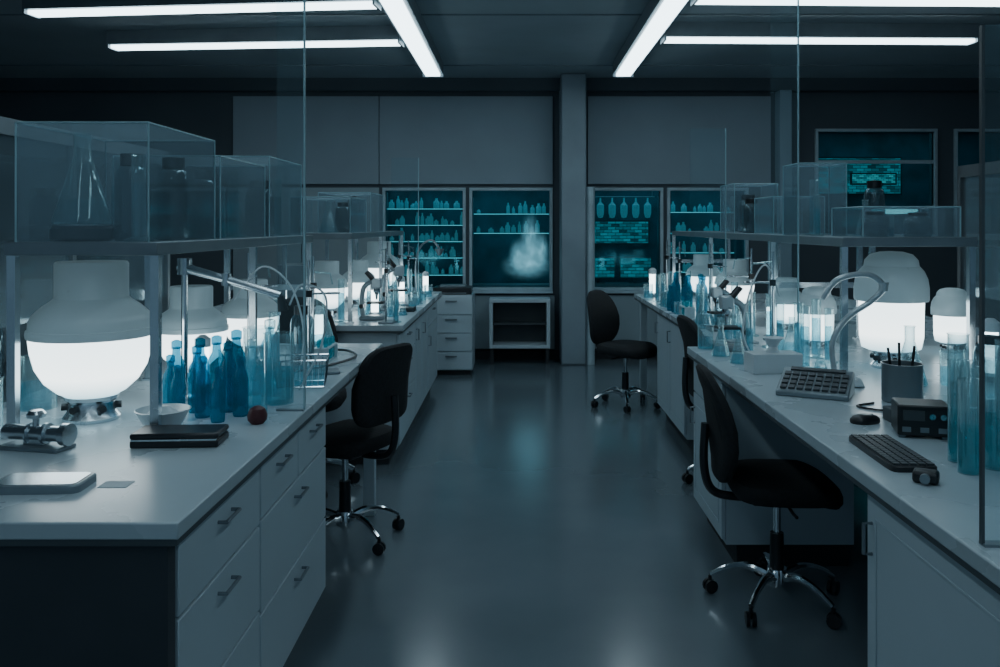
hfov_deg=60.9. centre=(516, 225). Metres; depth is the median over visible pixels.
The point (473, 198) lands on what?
shelf unit
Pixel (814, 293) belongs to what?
lamp
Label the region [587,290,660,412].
swivel chair
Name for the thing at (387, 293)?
beaker
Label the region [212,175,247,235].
flask
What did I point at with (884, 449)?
keyboard
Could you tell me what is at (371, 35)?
ceiling light
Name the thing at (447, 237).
bottle
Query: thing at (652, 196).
hanging rail
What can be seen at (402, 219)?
bottle
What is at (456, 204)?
bottle
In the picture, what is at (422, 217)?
bottle
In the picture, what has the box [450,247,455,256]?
bottle
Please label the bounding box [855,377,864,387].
cleaning cloth
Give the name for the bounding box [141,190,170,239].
flask
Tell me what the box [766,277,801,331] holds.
lamp
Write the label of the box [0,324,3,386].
storage jar
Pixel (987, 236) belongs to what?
window
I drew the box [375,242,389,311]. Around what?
stand
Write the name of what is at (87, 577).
countertop
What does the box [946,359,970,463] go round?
cylinder
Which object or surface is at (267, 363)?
stand
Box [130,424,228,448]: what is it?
notebook
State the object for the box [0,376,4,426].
beaker
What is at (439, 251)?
gooseneck lamp
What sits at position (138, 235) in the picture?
cylinder
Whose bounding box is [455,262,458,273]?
bottle
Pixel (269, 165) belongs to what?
glass case
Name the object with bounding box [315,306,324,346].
lamp
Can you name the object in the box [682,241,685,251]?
bottle
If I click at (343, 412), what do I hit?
base cabinet
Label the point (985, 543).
glass screen
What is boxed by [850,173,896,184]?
wall monitor
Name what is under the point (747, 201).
storage jar
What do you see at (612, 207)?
bottle
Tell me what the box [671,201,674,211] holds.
bottle
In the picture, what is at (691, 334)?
swivel chair
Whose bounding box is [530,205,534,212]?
bottle
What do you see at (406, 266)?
bottle
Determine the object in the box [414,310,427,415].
base cabinet
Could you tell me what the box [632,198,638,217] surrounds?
bottle
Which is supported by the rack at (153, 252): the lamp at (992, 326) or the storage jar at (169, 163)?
the storage jar at (169, 163)
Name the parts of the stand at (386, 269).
rod, plate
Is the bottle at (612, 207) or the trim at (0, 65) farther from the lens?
the bottle at (612, 207)
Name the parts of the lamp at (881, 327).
knob, lamp shade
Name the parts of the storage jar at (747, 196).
lid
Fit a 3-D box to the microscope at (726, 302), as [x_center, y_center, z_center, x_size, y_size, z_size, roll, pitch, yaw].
[1.104,0.474,4.360,0.178,0.332,0.119,0,0,0]
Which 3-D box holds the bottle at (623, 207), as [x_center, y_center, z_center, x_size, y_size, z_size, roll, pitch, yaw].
[1.315,-0.216,10.450,0.090,0.252,0.090,0,0,0]
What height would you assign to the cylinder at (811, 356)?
0.284 m
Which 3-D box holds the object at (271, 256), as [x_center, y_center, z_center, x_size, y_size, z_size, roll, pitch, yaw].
[-2.900,0.175,9.880,0.792,1.230,0.040,0,0,0]
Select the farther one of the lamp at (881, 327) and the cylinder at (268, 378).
the lamp at (881, 327)
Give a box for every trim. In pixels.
[0,14,999,15]
[0,65,999,65]
[0,78,999,91]
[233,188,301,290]
[475,295,554,348]
[586,187,594,364]
[595,295,656,348]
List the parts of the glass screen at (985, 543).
foot rail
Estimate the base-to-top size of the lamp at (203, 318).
0.393 m
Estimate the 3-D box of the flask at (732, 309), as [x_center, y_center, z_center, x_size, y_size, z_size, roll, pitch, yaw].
[1.300,0.537,5.050,0.118,0.206,0.118,0,0,17]
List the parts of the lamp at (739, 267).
lamp shade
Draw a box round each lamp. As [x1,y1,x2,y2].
[24,260,149,424]
[162,284,228,383]
[221,279,280,358]
[315,261,347,316]
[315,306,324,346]
[342,260,374,306]
[360,241,398,291]
[369,285,380,313]
[396,276,406,302]
[412,239,443,293]
[422,271,429,294]
[647,268,657,296]
[686,254,719,300]
[714,259,754,312]
[716,280,728,317]
[763,298,777,339]
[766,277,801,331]
[799,286,836,350]
[853,251,929,368]
[930,288,965,353]
[977,318,999,382]
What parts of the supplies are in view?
knob, knob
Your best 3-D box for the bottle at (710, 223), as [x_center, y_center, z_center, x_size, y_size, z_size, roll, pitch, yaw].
[2.411,0.010,10.561,0.056,0.161,0.053,0,0,0]
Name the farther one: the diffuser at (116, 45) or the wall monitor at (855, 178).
the wall monitor at (855, 178)
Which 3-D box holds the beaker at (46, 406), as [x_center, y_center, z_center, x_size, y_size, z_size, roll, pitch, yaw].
[-1.680,0.548,2.980,0.130,0.184,0.130,0,0,10]
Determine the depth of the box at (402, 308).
6.28 m
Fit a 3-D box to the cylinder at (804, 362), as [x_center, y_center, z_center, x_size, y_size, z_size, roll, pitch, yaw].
[1.300,0.498,3.920,0.090,0.284,0.090,0,0,0]
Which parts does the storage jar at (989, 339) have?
lid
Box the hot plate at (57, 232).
[49,224,114,241]
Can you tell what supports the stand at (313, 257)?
on the countertop at (87, 577)
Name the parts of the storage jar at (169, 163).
lid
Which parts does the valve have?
knob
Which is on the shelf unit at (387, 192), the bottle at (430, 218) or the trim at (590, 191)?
the bottle at (430, 218)
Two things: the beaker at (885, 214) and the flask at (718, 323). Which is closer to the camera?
the beaker at (885, 214)
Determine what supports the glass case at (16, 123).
on the rack at (153, 252)
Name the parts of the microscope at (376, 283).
arm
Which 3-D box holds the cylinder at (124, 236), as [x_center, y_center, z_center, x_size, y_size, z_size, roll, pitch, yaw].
[-1.400,-0.092,2.980,0.090,0.284,0.090,0,0,0]
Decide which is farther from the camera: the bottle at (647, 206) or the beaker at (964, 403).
the bottle at (647, 206)
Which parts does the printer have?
lid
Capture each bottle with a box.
[192,335,213,391]
[264,319,275,328]
[389,200,393,207]
[396,196,399,207]
[400,216,404,224]
[404,265,407,273]
[405,198,408,207]
[415,212,419,224]
[419,233,423,240]
[419,250,423,256]
[421,213,423,224]
[424,233,429,240]
[425,261,429,273]
[428,213,432,224]
[429,246,433,256]
[430,262,434,273]
[433,198,439,207]
[440,233,444,240]
[444,201,448,207]
[445,233,449,240]
[449,265,452,273]
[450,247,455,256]
[454,201,459,207]
[454,230,457,240]
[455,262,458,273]
[460,212,462,224]
[505,222,509,232]
[506,203,509,212]
[511,225,515,232]
[518,203,522,212]
[523,201,526,212]
[524,221,527,232]
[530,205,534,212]
[535,220,539,232]
[536,203,540,212]
[542,203,545,212]
[597,198,603,217]
[609,198,615,217]
[620,198,627,217]
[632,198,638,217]
[644,198,650,217]
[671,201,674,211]
[676,223,680,230]
[681,204,686,211]
[681,222,685,230]
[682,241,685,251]
[691,242,695,251]
[703,243,706,251]
[707,203,712,211]
[709,220,712,230]
[714,223,718,230]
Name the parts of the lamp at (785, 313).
lamp shade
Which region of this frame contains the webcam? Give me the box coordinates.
[912,467,939,484]
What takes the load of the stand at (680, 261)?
on the countertop at (667, 313)
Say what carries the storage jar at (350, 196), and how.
on the rack at (356, 235)
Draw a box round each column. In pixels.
[559,73,585,364]
[775,90,791,276]
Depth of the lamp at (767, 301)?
4.73 m
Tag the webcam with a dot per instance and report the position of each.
(925, 476)
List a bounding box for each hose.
[233,266,302,374]
[265,348,356,371]
[289,284,327,390]
[742,264,780,350]
[856,402,882,410]
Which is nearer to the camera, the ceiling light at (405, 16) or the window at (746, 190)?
the ceiling light at (405, 16)
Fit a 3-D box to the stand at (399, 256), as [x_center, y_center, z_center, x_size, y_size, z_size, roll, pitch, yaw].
[-1.004,0.383,7.658,0.162,0.514,0.105,0,0,-28]
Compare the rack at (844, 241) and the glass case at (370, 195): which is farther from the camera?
the glass case at (370, 195)
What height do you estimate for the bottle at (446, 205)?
0.090 m
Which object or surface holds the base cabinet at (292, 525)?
on the floor
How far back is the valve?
2.42 m
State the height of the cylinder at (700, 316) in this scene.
0.256 m
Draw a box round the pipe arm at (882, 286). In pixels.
[820,271,888,368]
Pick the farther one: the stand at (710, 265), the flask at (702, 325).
the stand at (710, 265)
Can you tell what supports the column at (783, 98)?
attached to the wall at (209, 115)
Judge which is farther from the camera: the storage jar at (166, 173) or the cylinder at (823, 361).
the cylinder at (823, 361)
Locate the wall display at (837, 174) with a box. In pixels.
[818,157,901,194]
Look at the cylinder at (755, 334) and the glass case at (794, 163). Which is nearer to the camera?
the glass case at (794, 163)
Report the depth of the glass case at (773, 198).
5.14 m
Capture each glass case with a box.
[15,122,214,241]
[113,155,264,238]
[179,156,301,236]
[289,196,365,232]
[318,192,383,231]
[720,183,777,232]
[754,196,824,233]
[783,163,846,235]
[831,206,960,236]
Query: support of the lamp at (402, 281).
on the countertop at (359, 326)
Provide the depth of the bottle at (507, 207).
10.66 m
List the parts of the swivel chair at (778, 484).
backrest, leg, leg, leg, seat, lever, leg, leg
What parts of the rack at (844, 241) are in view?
post, post, post, post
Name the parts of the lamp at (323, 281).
lamp shade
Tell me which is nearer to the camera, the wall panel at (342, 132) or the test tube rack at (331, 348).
the test tube rack at (331, 348)
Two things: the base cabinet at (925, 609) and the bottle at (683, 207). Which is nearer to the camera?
the base cabinet at (925, 609)
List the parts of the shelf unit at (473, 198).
shelf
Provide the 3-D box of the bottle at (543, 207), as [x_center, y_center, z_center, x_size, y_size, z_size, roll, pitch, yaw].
[0.337,-0.215,10.662,0.051,0.130,0.048,0,0,0]
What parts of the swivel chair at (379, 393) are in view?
leg, leg, seat, seat plate, leg, leg, backrest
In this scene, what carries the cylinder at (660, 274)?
on the countertop at (667, 313)
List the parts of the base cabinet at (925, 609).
handle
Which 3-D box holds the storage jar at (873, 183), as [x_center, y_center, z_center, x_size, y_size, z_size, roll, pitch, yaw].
[1.850,-0.092,4.400,0.104,0.285,0.104,0,0,0]
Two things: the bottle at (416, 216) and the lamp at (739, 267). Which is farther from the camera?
the bottle at (416, 216)
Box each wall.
[0,92,999,349]
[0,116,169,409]
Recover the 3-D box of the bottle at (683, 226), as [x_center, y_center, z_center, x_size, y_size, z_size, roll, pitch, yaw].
[2.069,0.023,10.573,0.063,0.134,0.060,0,0,0]
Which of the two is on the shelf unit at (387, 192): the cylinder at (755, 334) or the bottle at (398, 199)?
the bottle at (398, 199)
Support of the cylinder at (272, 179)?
on the rack at (153, 252)
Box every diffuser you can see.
[111,40,399,50]
[664,37,974,44]
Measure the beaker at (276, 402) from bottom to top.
0.253 m
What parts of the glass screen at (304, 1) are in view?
foot rail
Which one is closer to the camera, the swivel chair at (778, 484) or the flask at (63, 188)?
the flask at (63, 188)
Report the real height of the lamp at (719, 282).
0.258 m
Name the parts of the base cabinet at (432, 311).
drawer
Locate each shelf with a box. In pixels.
[0,239,51,246]
[4,235,312,254]
[281,231,403,238]
[493,321,546,324]
[672,231,860,240]
[769,235,976,246]
[976,246,999,248]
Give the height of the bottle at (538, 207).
0.128 m
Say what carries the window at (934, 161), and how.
in the wall at (209, 115)
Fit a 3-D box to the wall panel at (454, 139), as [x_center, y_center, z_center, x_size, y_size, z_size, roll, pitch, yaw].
[-0.590,-0.990,9.880,2.012,1.020,0.040,0,0,0]
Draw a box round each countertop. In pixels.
[0,343,382,666]
[214,291,441,332]
[634,294,999,390]
[687,346,999,594]
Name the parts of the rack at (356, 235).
post, post, post, post, post, post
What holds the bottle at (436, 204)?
on the shelf unit at (387, 192)
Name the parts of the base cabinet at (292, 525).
drawer, handle, drawer, drawer, handle, handle, drawer, handle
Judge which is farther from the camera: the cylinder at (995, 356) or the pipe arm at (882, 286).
the pipe arm at (882, 286)
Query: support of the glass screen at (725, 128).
on the countertop at (667, 313)
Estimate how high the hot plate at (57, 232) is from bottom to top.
0.054 m
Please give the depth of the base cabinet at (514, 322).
9.75 m
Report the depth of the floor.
3.97 m
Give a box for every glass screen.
[276,0,305,410]
[407,158,418,303]
[693,128,725,320]
[797,0,798,352]
[979,25,999,547]
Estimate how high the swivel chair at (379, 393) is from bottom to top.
0.978 m
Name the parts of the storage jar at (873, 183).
lid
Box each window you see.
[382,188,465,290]
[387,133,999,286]
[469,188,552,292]
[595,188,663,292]
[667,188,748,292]
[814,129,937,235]
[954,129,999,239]
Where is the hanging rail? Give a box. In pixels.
[595,191,654,197]
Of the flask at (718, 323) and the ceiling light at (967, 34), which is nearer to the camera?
the flask at (718, 323)
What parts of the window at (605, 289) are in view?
sill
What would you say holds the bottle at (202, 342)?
on the countertop at (87, 577)
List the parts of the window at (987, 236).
sill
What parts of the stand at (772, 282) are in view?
rod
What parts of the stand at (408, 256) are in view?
rod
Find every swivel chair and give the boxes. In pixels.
[266,297,359,498]
[324,343,412,555]
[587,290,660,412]
[677,315,708,483]
[696,364,842,629]
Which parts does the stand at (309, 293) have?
rod, plate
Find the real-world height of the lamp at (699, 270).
0.393 m
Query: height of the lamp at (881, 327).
0.525 m
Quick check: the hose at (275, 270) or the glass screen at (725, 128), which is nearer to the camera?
the hose at (275, 270)
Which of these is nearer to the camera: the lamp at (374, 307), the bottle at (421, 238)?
the lamp at (374, 307)
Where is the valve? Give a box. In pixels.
[0,409,77,453]
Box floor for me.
[283,359,867,666]
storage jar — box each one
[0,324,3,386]
[77,181,102,223]
[114,153,146,240]
[153,167,180,237]
[157,157,189,239]
[190,170,216,237]
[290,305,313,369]
[335,202,350,232]
[345,196,358,231]
[738,194,757,232]
[742,199,760,232]
[861,211,888,236]
[864,180,884,234]
[903,212,931,236]
[972,334,999,397]
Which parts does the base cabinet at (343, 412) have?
drawer, drawer, drawer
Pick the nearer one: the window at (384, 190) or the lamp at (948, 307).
the lamp at (948, 307)
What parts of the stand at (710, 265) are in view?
rod, plate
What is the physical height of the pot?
0.221 m
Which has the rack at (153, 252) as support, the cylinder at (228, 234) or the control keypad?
the cylinder at (228, 234)
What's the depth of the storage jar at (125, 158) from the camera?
2.73 m
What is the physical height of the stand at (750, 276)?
0.514 m
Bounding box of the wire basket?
[273,354,329,388]
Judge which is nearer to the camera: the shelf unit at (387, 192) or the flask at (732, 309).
the flask at (732, 309)
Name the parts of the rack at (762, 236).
post, post, post, post, post, post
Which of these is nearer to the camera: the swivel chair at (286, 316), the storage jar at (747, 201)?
the swivel chair at (286, 316)
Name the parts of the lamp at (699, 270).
lamp shade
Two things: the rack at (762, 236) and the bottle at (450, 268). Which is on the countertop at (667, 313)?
the rack at (762, 236)
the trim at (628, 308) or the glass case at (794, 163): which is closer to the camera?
the glass case at (794, 163)
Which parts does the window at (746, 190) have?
sill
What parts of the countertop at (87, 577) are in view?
panel, leg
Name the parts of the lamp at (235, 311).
lamp shade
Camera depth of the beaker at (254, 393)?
3.24 m
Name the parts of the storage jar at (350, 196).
lid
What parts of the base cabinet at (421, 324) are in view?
door, door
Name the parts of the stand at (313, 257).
plate, rod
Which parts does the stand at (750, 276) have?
plate, rod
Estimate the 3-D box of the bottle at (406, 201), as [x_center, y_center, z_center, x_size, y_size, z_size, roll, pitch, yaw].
[-1.357,-0.273,10.447,0.049,0.126,0.047,0,0,0]
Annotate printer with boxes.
[433,284,472,293]
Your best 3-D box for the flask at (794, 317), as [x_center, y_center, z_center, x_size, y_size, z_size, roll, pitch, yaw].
[1.390,0.551,4.300,0.101,0.177,0.101,0,0,-18]
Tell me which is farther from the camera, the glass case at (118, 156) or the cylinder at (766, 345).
the cylinder at (766, 345)
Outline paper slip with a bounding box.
[97,481,134,487]
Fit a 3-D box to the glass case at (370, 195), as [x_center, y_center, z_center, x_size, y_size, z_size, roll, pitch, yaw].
[-1.310,-0.102,6.750,0.406,0.304,0.606,0,0,0]
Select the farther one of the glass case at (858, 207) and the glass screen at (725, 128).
the glass screen at (725, 128)
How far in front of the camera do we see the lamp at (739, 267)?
6.17 m
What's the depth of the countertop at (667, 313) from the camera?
5.98 m
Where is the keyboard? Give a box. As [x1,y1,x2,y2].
[849,434,936,472]
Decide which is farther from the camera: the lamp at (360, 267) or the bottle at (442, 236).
the bottle at (442, 236)
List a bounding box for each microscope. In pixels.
[359,271,384,319]
[380,258,407,307]
[706,279,735,331]
[713,286,750,351]
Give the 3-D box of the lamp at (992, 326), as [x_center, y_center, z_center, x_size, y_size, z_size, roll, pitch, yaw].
[1.950,0.511,3.500,0.096,0.258,0.096,0,0,0]
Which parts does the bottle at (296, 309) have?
lid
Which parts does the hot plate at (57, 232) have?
plate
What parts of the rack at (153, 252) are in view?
post, post, post, post, post, post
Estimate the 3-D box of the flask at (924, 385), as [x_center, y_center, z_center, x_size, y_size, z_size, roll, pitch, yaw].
[1.580,0.522,3.420,0.134,0.236,0.134,0,0,0]
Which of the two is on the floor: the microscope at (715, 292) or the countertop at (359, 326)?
the countertop at (359, 326)
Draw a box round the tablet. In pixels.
[0,472,96,494]
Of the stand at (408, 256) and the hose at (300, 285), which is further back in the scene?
the stand at (408, 256)
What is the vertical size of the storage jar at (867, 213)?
0.114 m
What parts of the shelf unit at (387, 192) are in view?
shelf, shelf, shelf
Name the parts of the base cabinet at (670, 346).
door, door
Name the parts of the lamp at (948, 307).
lamp shade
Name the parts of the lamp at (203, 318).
lamp shade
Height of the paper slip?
0.002 m
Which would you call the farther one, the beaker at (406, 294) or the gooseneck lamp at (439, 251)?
the gooseneck lamp at (439, 251)
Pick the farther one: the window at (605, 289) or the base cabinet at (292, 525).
the window at (605, 289)
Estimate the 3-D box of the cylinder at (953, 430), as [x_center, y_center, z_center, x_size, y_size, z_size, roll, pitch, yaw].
[1.370,0.488,2.640,0.066,0.304,0.066,0,0,0]
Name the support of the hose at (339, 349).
on the countertop at (87, 577)
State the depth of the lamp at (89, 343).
2.70 m
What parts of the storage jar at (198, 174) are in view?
lid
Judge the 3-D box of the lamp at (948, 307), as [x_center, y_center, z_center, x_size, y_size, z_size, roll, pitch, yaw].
[2.200,0.477,4.300,0.196,0.326,0.196,0,0,0]
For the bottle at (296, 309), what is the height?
0.285 m
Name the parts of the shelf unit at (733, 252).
shelf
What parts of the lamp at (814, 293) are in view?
lamp shade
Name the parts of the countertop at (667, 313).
leg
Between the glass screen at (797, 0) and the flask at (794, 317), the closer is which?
the glass screen at (797, 0)
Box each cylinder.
[110,158,131,239]
[124,154,153,241]
[132,168,155,238]
[222,170,244,236]
[263,312,284,382]
[268,179,285,235]
[334,279,347,321]
[393,288,400,322]
[415,273,423,298]
[658,274,666,299]
[684,270,692,305]
[695,280,705,317]
[748,292,758,336]
[762,293,778,347]
[793,302,808,365]
[805,180,821,234]
[806,299,825,358]
[820,308,837,364]
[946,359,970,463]
[947,333,969,433]
[957,378,978,475]
[960,365,978,453]
[985,465,999,470]
[994,339,999,443]
[995,356,999,456]
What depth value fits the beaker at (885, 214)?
3.92 m
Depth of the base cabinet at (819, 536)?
3.86 m
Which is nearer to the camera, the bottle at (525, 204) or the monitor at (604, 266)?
the monitor at (604, 266)
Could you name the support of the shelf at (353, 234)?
attached to the rack at (356, 235)
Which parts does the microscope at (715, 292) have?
arm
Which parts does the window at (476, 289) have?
sill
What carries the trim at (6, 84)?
attached to the wall at (209, 115)
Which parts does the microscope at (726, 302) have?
arm, focus knob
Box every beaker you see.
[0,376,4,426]
[20,358,56,411]
[186,186,224,237]
[218,348,245,390]
[242,326,272,395]
[263,331,294,405]
[387,293,399,314]
[660,291,670,306]
[871,214,894,235]
[939,349,964,386]
[952,359,985,406]
[985,382,999,425]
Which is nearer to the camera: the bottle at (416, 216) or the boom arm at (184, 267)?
the boom arm at (184, 267)
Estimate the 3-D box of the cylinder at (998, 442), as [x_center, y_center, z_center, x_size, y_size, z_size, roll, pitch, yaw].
[1.440,0.488,2.500,0.066,0.304,0.066,0,0,0]
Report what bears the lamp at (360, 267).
on the countertop at (359, 326)
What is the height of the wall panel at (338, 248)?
1.230 m
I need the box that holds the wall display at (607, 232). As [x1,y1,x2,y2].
[595,220,649,244]
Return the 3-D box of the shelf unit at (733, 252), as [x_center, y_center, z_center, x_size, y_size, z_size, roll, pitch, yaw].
[2.240,0.290,10.598,0.944,1.320,0.204,0,0,0]
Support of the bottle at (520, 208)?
on the shelf unit at (473, 198)
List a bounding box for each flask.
[52,132,112,223]
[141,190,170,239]
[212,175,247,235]
[306,295,334,352]
[319,201,336,232]
[694,289,714,326]
[711,323,730,356]
[726,309,742,333]
[729,331,744,364]
[778,200,796,233]
[782,317,801,352]
[854,210,875,235]
[901,325,927,386]
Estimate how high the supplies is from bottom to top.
0.100 m
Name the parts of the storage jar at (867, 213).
lid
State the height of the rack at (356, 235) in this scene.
0.590 m
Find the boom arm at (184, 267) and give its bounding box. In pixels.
[173,258,288,401]
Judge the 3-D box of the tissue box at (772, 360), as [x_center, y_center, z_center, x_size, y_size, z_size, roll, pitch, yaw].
[1.120,0.565,3.720,0.220,0.150,0.120,0,0,-6]
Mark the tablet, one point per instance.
(27, 483)
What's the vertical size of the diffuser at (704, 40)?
0.028 m
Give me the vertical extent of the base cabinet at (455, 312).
0.830 m
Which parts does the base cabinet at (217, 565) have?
handle, handle, drawer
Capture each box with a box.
[387,306,415,311]
[744,336,802,373]
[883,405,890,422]
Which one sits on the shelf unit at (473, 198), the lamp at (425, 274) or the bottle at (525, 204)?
the bottle at (525, 204)
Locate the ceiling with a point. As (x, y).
(24, 40)
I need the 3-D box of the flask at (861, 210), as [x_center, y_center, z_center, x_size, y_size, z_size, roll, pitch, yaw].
[1.720,-0.038,4.200,0.101,0.177,0.101,0,0,0]
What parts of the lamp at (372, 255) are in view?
lamp shade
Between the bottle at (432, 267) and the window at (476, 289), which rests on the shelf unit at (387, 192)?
the bottle at (432, 267)
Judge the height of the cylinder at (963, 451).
0.243 m
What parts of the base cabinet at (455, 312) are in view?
drawer, drawer, drawer, drawer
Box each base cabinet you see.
[175,468,259,666]
[257,406,325,666]
[326,322,414,464]
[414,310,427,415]
[428,301,436,390]
[437,291,474,374]
[489,297,549,364]
[655,314,693,452]
[690,361,853,565]
[862,495,999,666]
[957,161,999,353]
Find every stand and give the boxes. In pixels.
[239,253,281,368]
[294,256,316,359]
[306,260,340,375]
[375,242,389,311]
[378,248,396,323]
[395,239,414,296]
[407,240,419,301]
[661,240,678,299]
[673,242,689,308]
[703,244,728,319]
[724,248,758,343]
[742,251,775,356]
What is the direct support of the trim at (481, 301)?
attached to the wall at (209, 115)
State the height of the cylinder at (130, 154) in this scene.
0.270 m
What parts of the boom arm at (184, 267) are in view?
post, arm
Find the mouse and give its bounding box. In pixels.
[850,413,879,424]
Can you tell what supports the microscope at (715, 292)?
on the countertop at (667, 313)
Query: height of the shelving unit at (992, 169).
0.950 m
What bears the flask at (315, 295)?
on the countertop at (87, 577)
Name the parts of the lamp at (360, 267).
lamp shade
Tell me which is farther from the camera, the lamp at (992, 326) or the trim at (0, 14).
the trim at (0, 14)
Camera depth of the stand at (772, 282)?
4.11 m
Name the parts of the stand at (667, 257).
rod, plate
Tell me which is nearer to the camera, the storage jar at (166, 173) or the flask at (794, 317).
the storage jar at (166, 173)
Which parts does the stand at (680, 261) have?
rod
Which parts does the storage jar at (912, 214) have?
lid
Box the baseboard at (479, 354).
[475,350,656,358]
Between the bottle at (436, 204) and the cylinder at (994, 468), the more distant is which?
the bottle at (436, 204)
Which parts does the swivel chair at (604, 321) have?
backrest, leg, leg, leg, seat, leg, leg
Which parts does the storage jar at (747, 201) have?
lid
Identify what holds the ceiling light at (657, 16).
attached to the ceiling
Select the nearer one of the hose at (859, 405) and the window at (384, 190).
the hose at (859, 405)
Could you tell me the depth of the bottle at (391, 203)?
10.45 m
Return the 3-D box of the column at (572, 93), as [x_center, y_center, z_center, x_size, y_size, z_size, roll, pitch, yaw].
[0.630,-0.070,9.640,0.280,3.240,0.440,0,0,0]
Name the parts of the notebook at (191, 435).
lid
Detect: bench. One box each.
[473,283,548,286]
[595,282,658,286]
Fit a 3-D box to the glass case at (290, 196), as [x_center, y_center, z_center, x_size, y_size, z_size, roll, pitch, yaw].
[-1.310,-0.072,5.950,0.406,0.244,0.606,0,0,0]
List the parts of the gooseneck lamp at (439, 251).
lamp shade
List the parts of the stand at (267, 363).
rod, plate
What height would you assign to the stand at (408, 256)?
0.514 m
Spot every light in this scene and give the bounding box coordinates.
[22,0,380,18]
[106,25,403,51]
[377,0,442,76]
[613,0,689,76]
[660,22,979,45]
[691,0,999,6]
[871,209,917,213]
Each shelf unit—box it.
[387,192,462,275]
[473,198,548,282]
[657,196,736,283]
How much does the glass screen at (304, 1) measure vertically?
1.790 m
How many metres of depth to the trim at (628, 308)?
9.86 m
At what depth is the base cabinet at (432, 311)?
7.65 m
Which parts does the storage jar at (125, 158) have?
lid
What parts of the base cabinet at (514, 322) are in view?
leg, panel, leg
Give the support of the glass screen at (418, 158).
on the countertop at (359, 326)
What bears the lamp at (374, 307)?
on the countertop at (359, 326)
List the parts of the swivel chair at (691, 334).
leg, backrest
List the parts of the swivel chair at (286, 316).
backrest, seat, leg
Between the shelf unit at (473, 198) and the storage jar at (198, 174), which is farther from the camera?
the shelf unit at (473, 198)
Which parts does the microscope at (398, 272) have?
arm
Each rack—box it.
[1,235,312,438]
[281,231,403,323]
[314,337,337,364]
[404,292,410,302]
[671,231,862,338]
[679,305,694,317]
[769,235,976,376]
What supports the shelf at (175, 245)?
attached to the rack at (153, 252)
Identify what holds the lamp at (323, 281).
on the countertop at (359, 326)
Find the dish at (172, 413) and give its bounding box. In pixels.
[134,403,190,425]
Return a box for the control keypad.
[776,366,854,401]
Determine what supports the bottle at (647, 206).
hanging from the hanging rail
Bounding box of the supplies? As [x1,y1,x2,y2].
[891,397,951,439]
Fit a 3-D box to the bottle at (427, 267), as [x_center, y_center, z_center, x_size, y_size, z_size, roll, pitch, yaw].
[-1.106,0.521,10.489,0.055,0.158,0.052,0,0,0]
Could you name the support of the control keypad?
on the countertop at (946, 513)
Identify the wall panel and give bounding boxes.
[233,96,378,183]
[302,188,378,274]
[379,96,552,183]
[588,96,770,183]
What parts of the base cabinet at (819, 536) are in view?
drawer, door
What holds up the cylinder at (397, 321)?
on the countertop at (359, 326)
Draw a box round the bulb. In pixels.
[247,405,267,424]
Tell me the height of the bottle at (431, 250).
0.138 m
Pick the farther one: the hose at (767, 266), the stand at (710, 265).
the stand at (710, 265)
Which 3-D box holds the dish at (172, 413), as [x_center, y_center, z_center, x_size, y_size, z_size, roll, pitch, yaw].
[-1.110,0.603,2.665,0.168,0.075,0.168,0,0,0]
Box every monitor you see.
[595,257,614,282]
[619,257,651,282]
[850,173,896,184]
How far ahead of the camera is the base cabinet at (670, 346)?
6.18 m
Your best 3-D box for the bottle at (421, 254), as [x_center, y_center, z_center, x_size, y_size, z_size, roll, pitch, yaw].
[-1.179,0.345,10.492,0.058,0.091,0.055,0,0,0]
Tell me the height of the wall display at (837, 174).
0.500 m
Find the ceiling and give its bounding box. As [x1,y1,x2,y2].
[0,0,999,77]
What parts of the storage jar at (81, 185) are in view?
lid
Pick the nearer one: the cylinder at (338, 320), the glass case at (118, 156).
the glass case at (118, 156)
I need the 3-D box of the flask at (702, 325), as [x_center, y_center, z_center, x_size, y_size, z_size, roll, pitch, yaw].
[1.200,0.522,5.440,0.134,0.236,0.134,0,0,0]
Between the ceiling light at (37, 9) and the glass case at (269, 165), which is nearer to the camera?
the glass case at (269, 165)
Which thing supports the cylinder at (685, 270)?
on the countertop at (667, 313)
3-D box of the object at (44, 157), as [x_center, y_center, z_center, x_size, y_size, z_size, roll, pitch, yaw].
[-2.070,0.130,3.450,0.550,1.020,1.900,0,0,0]
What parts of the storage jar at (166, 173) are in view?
lid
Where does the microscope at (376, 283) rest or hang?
on the countertop at (359, 326)
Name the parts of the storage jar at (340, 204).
lid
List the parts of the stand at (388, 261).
rod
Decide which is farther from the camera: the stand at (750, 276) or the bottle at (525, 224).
the bottle at (525, 224)
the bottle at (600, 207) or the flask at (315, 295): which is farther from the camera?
the bottle at (600, 207)
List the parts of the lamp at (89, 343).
knob, knob, lamp shade, knob, knob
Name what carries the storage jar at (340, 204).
on the rack at (356, 235)
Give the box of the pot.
[880,342,923,402]
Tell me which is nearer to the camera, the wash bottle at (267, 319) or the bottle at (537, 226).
the wash bottle at (267, 319)
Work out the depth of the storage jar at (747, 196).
6.07 m
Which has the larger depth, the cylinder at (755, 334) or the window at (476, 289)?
the window at (476, 289)

